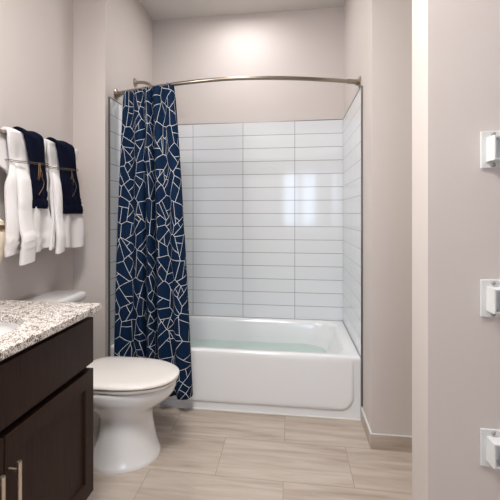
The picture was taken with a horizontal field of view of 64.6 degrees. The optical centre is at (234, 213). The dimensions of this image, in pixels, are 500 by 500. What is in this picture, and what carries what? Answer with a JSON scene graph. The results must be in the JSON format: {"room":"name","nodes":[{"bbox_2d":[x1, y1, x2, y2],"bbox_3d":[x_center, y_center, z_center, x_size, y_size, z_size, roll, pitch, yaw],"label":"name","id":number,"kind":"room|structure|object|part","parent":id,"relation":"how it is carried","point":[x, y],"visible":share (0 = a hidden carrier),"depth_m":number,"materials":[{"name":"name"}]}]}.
{"room":"bathroom","nodes":[
{"label":"bathroom","id":0,"kind":"room"},
{"bbox_2d":[0,0,72,300],"bbox_3d":[-1.339,-0.206,0.399,0.100,2.780,4.155,0,0,8],"label":"wall","id":1,"kind":"structure","parent":0,"point":[36,36],"depth_m":2.09,"materials":[{"name":"paint"}]},
{"bbox_2d":[0,129,46,145],"bbox_3d":[-1.022,-0.356,1.889,0.110,0.052,0.777,0,0,8],"label":"towel bar","id":2,"kind":"object","parent":1,"relation":"attached to","point":[1,130],"visible":0.02,"depth_m":1.71,"materials":[{"name":"silver metal"}]},
{"bbox_2d":[0,126,54,264],"bbox_3d":[-0.964,-0.078,1.815,0.100,0.611,0.426,0,0,8],"label":"bath towel","id":3,"kind":"object","parent":2,"relation":"hanging from","point":[28,229],"visible":0.77,"depth_m":1.76,"materials":[{"name":"white fabric"}]},
{"bbox_2d":[13,126,48,208],"bbox_3d":[-0.970,-0.212,1.878,0.102,0.374,0.167,0,0,8],"label":"hand towel","id":4,"kind":"object","parent":3,"relation":"on","point":[35,147],"visible":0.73,"depth_m":1.88,"materials":[{"name":"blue fabric"}]},
{"bbox_2d":[5,159,48,193],"bbox_3d":[-0.985,-0.172,1.860,0.123,0.164,0.253,0,0,8],"label":"tie","id":5,"kind":"object","parent":4,"relation":"attached to","point":[40,164],"visible":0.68,"depth_m":1.87,"materials":[{"name":"brown twine"}]},
{"bbox_3d":[-0.991,-0.238,1.854,0.113,0.022,0.241,0,0,8],"label":"cord","id":6,"kind":"part","parent":5,"relation":"part of","materials":[{"name":"brown plastic"}]},
{"bbox_2d":[45,139,83,253],"bbox_3d":[-0.920,-0.089,2.155,0.090,0.587,0.319,0,0,8],"label":"bath towel","id":7,"kind":"object","parent":2,"relation":"hanging from","point":[67,229],"visible":0.59,"depth_m":2.05,"materials":[{"name":"white fabric"}]},
{"bbox_2d":[46,137,82,213],"bbox_3d":[-0.931,-0.200,2.159,0.104,0.399,0.236,0,0,8],"label":"hand towel","id":8,"kind":"object","parent":7,"relation":"on","point":[66,155],"visible":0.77,"depth_m":2.14,"materials":[{"name":"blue fabric"}]},
{"bbox_2d":[46,166,77,196],"bbox_3d":[-0.945,-0.175,2.143,0.123,0.164,0.238,0,0,8],"label":"tie","id":9,"kind":"object","parent":8,"relation":"attached to","point":[71,170],"visible":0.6,"depth_m":2.15,"materials":[{"name":"brown fabric"}]},
{"bbox_3d":[-0.951,-0.241,2.138,0.113,0.022,0.226,0,0,8],"label":"cord","id":10,"kind":"part","parent":9,"relation":"part of","materials":[{"name":"brown plastic"}]},
{"bbox_2d":[73,0,152,359],"bbox_3d":[-0.878,-0.206,2.909,0.310,2.780,0.945,0,0,8],"label":"wall","id":11,"kind":"structure","parent":0,"point":[113,39],"depth_m":2.44,"materials":[{"name":"paint"}]},
{"bbox_2d":[108,97,109,356],"bbox_3d":[-0.779,0.227,2.461,0.011,1.914,0.006,0,0,8],"label":"trim","id":12,"kind":"structure","parent":11,"relation":"attached to","point":[108,97],"depth_m":2.46,"materials":[{"name":"grey metal"}]},
{"bbox_2d":[110,98,121,356],"bbox_3d":[-0.724,0.229,2.860,0.008,1.910,0.800,0,0,8],"label":"tiled wall","id":13,"kind":"structure","parent":11,"relation":"attached to","point":[115,108],"depth_m":2.52,"materials":[{"name":"white tile"}]},
{"bbox_2d":[133,78,151,86],"bbox_3d":[-0.621,-0.900,2.865,0.213,0.177,0.080,0,0,8],"label":"shower","id":14,"kind":"object","parent":11,"relation":"attached to","point":[135,82],"visible":0.47,"depth_m":2.86,"materials":[{"name":"silver metal"}]},
{"bbox_2d":[139,0,344,19],"bbox_3d":[0.235,-1.647,0.603,3.160,0.100,5.200,0,0,8],"label":"ceiling","id":15,"kind":"structure","parent":0,"point":[156,9],"depth_m":3.04,"materials":[{"name":"white paint"}]},
{"bbox_2d":[153,7,343,123],"bbox_3d":[0.093,-0.206,3.199,1.531,2.780,0.100,0,0,8],"label":"wall","id":16,"kind":"structure","parent":0,"point":[306,42],"depth_m":3.14,"materials":[{"name":"paint"}]},
{"bbox_2d":[110,87,360,124],"bbox_3d":[0.030,-0.728,2.752,1.531,0.004,0.803,0,0,8],"label":"trim","id":17,"kind":"structure","parent":16,"relation":"attached to","point":[360,87],"depth_m":3.08,"materials":[{"name":"grey metal"}]},
{"bbox_2d":[178,120,342,320],"bbox_3d":[0.085,0.079,3.145,1.515,1.610,0.008,0,0,8],"label":"tiled wall","id":18,"kind":"structure","parent":16,"relation":"attached to","point":[263,201],"depth_m":3.12,"materials":[{"name":"white tile"}]},
{"bbox_2d":[87,406,411,499],"bbox_3d":[0.235,1.234,0.603,3.160,0.100,5.200,0,0,8],"label":"floor","id":19,"kind":"structure","parent":0,"point":[204,454],"depth_m":1.87,"materials":[{"name":"tile"}]},
{"bbox_2d":[0,317,92,499],"bbox_3d":[-0.877,0.778,1.070,0.626,0.812,0.953,0,0,8],"label":"vanity cabinet","id":20,"kind":"object","parent":19,"relation":"on","point":[46,387],"visible":0.92,"depth_m":1.24,"materials":[{"name":"black wood"}]},
{"bbox_3d":[-0.649,0.818,0.798,0.028,0.465,0.478,0,0,8],"label":"door","id":21,"kind":"part","parent":20,"relation":"part of","materials":[{"name":"brown wood"}]},
{"bbox_3d":[-0.590,0.737,0.989,0.036,0.163,0.012,0,0,8],"label":"handle","id":22,"kind":"part","parent":20,"relation":"part of","materials":[{"name":"beige"}]},
{"bbox_3d":[-0.582,0.737,1.049,0.036,0.163,0.012,0,0,8],"label":"handle","id":23,"kind":"part","parent":20,"relation":"part of","materials":[{"name":"beige"}]},
{"bbox_3d":[-0.616,0.476,1.033,0.028,0.170,0.953,0,0,8],"label":"drawer","id":24,"kind":"part","parent":20,"relation":"part of","materials":[{"name":"brown wood"}]},
{"bbox_2d":[0,300,100,360],"bbox_3d":[-0.885,0.357,1.068,0.610,0.028,1.007,0,0,8],"label":"countertop","id":25,"kind":"structure","parent":20,"relation":"on","point":[37,320],"depth_m":1.32,"materials":[{"name":"stone"}]},
{"bbox_2d":[0,219,5,262],"bbox_3d":[-0.909,0.175,1.442,0.128,0.335,0.128,0,0,8],"label":"vase","id":26,"kind":"object","parent":25,"relation":"on","point":[2,226],"visible":1,"depth_m":1.45,"materials":[{"name":"beige ceramic"}]},
{"bbox_2d":[0,322,19,335],"bbox_3d":[-0.882,0.439,1.135,0.480,0.134,0.510,0,0,8],"label":"undermount sink","id":27,"kind":"object","parent":25,"relation":"in","point":[5,327],"visible":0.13,"depth_m":1.36,"materials":[{"name":"white ceramic"}]},
{"bbox_2d":[22,290,178,473],"bbox_3d":[-0.664,0.805,1.983,0.786,0.756,0.424,0,0,8],"label":"toilet","id":28,"kind":"object","parent":19,"relation":"on","point":[126,390],"visible":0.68,"depth_m":1.85,"materials":[{"name":"white ceramic"}]},
{"bbox_3d":[-0.951,0.449,2.023,0.206,0.042,0.424,0,0,8],"label":"tank lid","id":29,"kind":"part","parent":28,"relation":"part of","materials":[{"name":"white ceramic"}]},
{"bbox_3d":[-0.527,0.786,1.963,0.510,0.022,0.384,0,0,8],"label":"lid","id":30,"kind":"part","parent":28,"relation":"part of","materials":[{"name":"white plastic"}]},
{"bbox_3d":[-0.534,1.002,1.964,0.495,0.363,0.364,0,0,8],"label":"bowl","id":31,"kind":"part","parent":28,"relation":"part of","materials":[{"name":"white ceramic"}]},
{"bbox_3d":[-0.524,0.807,1.963,0.492,0.014,0.374,0,0,8],"label":"seat","id":32,"kind":"part","parent":28,"relation":"part of","materials":[{"name":"white plastic"}]},
{"bbox_2d":[111,315,360,418],"bbox_3d":[0.029,1.000,2.750,1.513,0.366,0.788,0,0,8],"label":"bathtub","id":33,"kind":"object","parent":19,"relation":"on","point":[328,384],"visible":0.66,"depth_m":2.35,"materials":[{"name":"white ceramic"}]},
{"bbox_2d":[190,339,326,352],"bbox_3d":[0.009,1.035,2.756,1.271,0.097,0.628,0,0,8],"label":"water","id":34,"kind":"object","parent":33,"relation":"in","point":[193,342],"visible":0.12,"depth_m":2.96,"materials":[{"name":"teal liquid"}]},
{"bbox_2d":[156,405,360,420],"bbox_3d":[-0.025,1.181,2.369,1.513,0.010,0.010,0,0,8],"label":"trim","id":35,"kind":"structure","parent":33,"relation":"attached to","point":[156,405],"depth_m":2.34,"materials":[{"name":"white"}]},
{"bbox_3d":[-0.018,0.980,2.365,1.429,0.316,0.013,0,0,8],"label":"apron panel","id":36,"kind":"part","parent":33,"relation":"part of","materials":[{"name":"white ceramic"}]},
{"bbox_2d":[344,0,411,435],"bbox_3d":[1.380,-0.206,2.483,1.219,2.780,1.155,0,0,8],"label":"wall","id":37,"kind":"structure","parent":0,"point":[377,33],"depth_m":1.99,"materials":[{"name":"paint"}]},
{"bbox_2d":[114,76,360,99],"bbox_3d":[-0.023,-0.778,2.381,1.531,0.072,0.238,0,0,8],"label":"curtain rod","id":38,"kind":"object","parent":37,"relation":"attached to","point":[357,82],"visible":0.88,"depth_m":2.29,"materials":[{"name":"silver metal"}]},
{"bbox_2d":[114,84,192,399],"bbox_3d":[-0.500,0.155,2.372,0.486,1.857,0.154,0,0,19],"label":"shower curtain","id":39,"kind":"object","parent":38,"relation":"hanging from","point":[152,306],"visible":0.9,"depth_m":2.37,"materials":[{"name":"blue fabric"}]},
{"bbox_3d":[-0.025,-0.778,2.366,1.516,0.022,0.208,0,0,8],"label":"rod","id":40,"kind":"part","parent":38,"relation":"part of","materials":[{"name":"silver metal"}]},
{"bbox_2d":[343,88,362,407],"bbox_3d":[0.784,0.229,2.646,0.008,1.910,0.800,0,0,8],"label":"tiled wall","id":41,"kind":"structure","parent":37,"relation":"attached to","point":[352,119],"depth_m":2.61,"materials":[{"name":"white tile"}]},
{"bbox_2d":[361,86,362,406],"bbox_3d":[0.726,0.182,2.247,0.011,1.824,0.006,0,0,8],"label":"trim","id":42,"kind":"structure","parent":37,"relation":"attached to","point":[361,86],"depth_m":2.24,"materials":[{"name":"grey metal"}]},
{"bbox_2d":[361,408,411,451],"bbox_3d":[1.312,1.145,2.034,1.228,0.076,0.264,0,0,8],"label":"baseboard","id":43,"kind":"structure","parent":37,"relation":"attached to","point":[403,443],"depth_m":1.98,"materials":[{"name":"tile"}]},
{"bbox_2d":[412,0,499,499],"bbox_3d":[1.204,-0.206,1.205,1.210,2.780,0.160,0,0,8],"label":"wall","id":44,"kind":"structure","parent":0,"point":[456,43],"depth_m":1.20,"materials":[{"name":"paint"}]},
{"bbox_2d":[480,428,499,468],"bbox_3d":[0.780,0.700,1.159,0.087,0.112,0.050,0,0,8],"label":"wall bracket","id":45,"kind":"object","parent":44,"relation":"attached to","point":[489,438],"visible":1,"depth_m":1.18,"materials":[{"name":"white paint"}]},
{"bbox_3d":[0.780,0.700,1.156,0.058,0.072,0.044,0,0,8],"label":"square arm","id":46,"kind":"part","parent":45,"relation":"part of","materials":[{"name":"white paint"}]},
{"bbox_2d":[480,279,499,316],"bbox_3d":[0.780,0.253,1.159,0.087,0.112,0.050,0,0,8],"label":"wall bracket","id":47,"kind":"object","parent":44,"relation":"attached to","point":[489,289],"visible":1,"depth_m":1.18,"materials":[{"name":"white paint"}]},
{"bbox_3d":[0.780,0.253,1.156,0.058,0.072,0.044,0,0,8],"label":"square arm","id":48,"kind":"part","parent":47,"relation":"part of","materials":[{"name":"white paint"}]},
{"bbox_2d":[480,131,499,168],"bbox_3d":[0.780,-0.193,1.159,0.087,0.112,0.050,0,0,8],"label":"wall bracket","id":49,"kind":"object","parent":44,"relation":"attached to","point":[489,140],"visible":1,"depth_m":1.18,"materials":[{"name":"white paint"}]},
{"bbox_3d":[0.780,-0.193,1.156,0.058,0.072,0.044,0,0,8],"label":"square arm","id":50,"kind":"part","parent":49,"relation":"part of","materials":[{"name":"white paint"}]}
]}

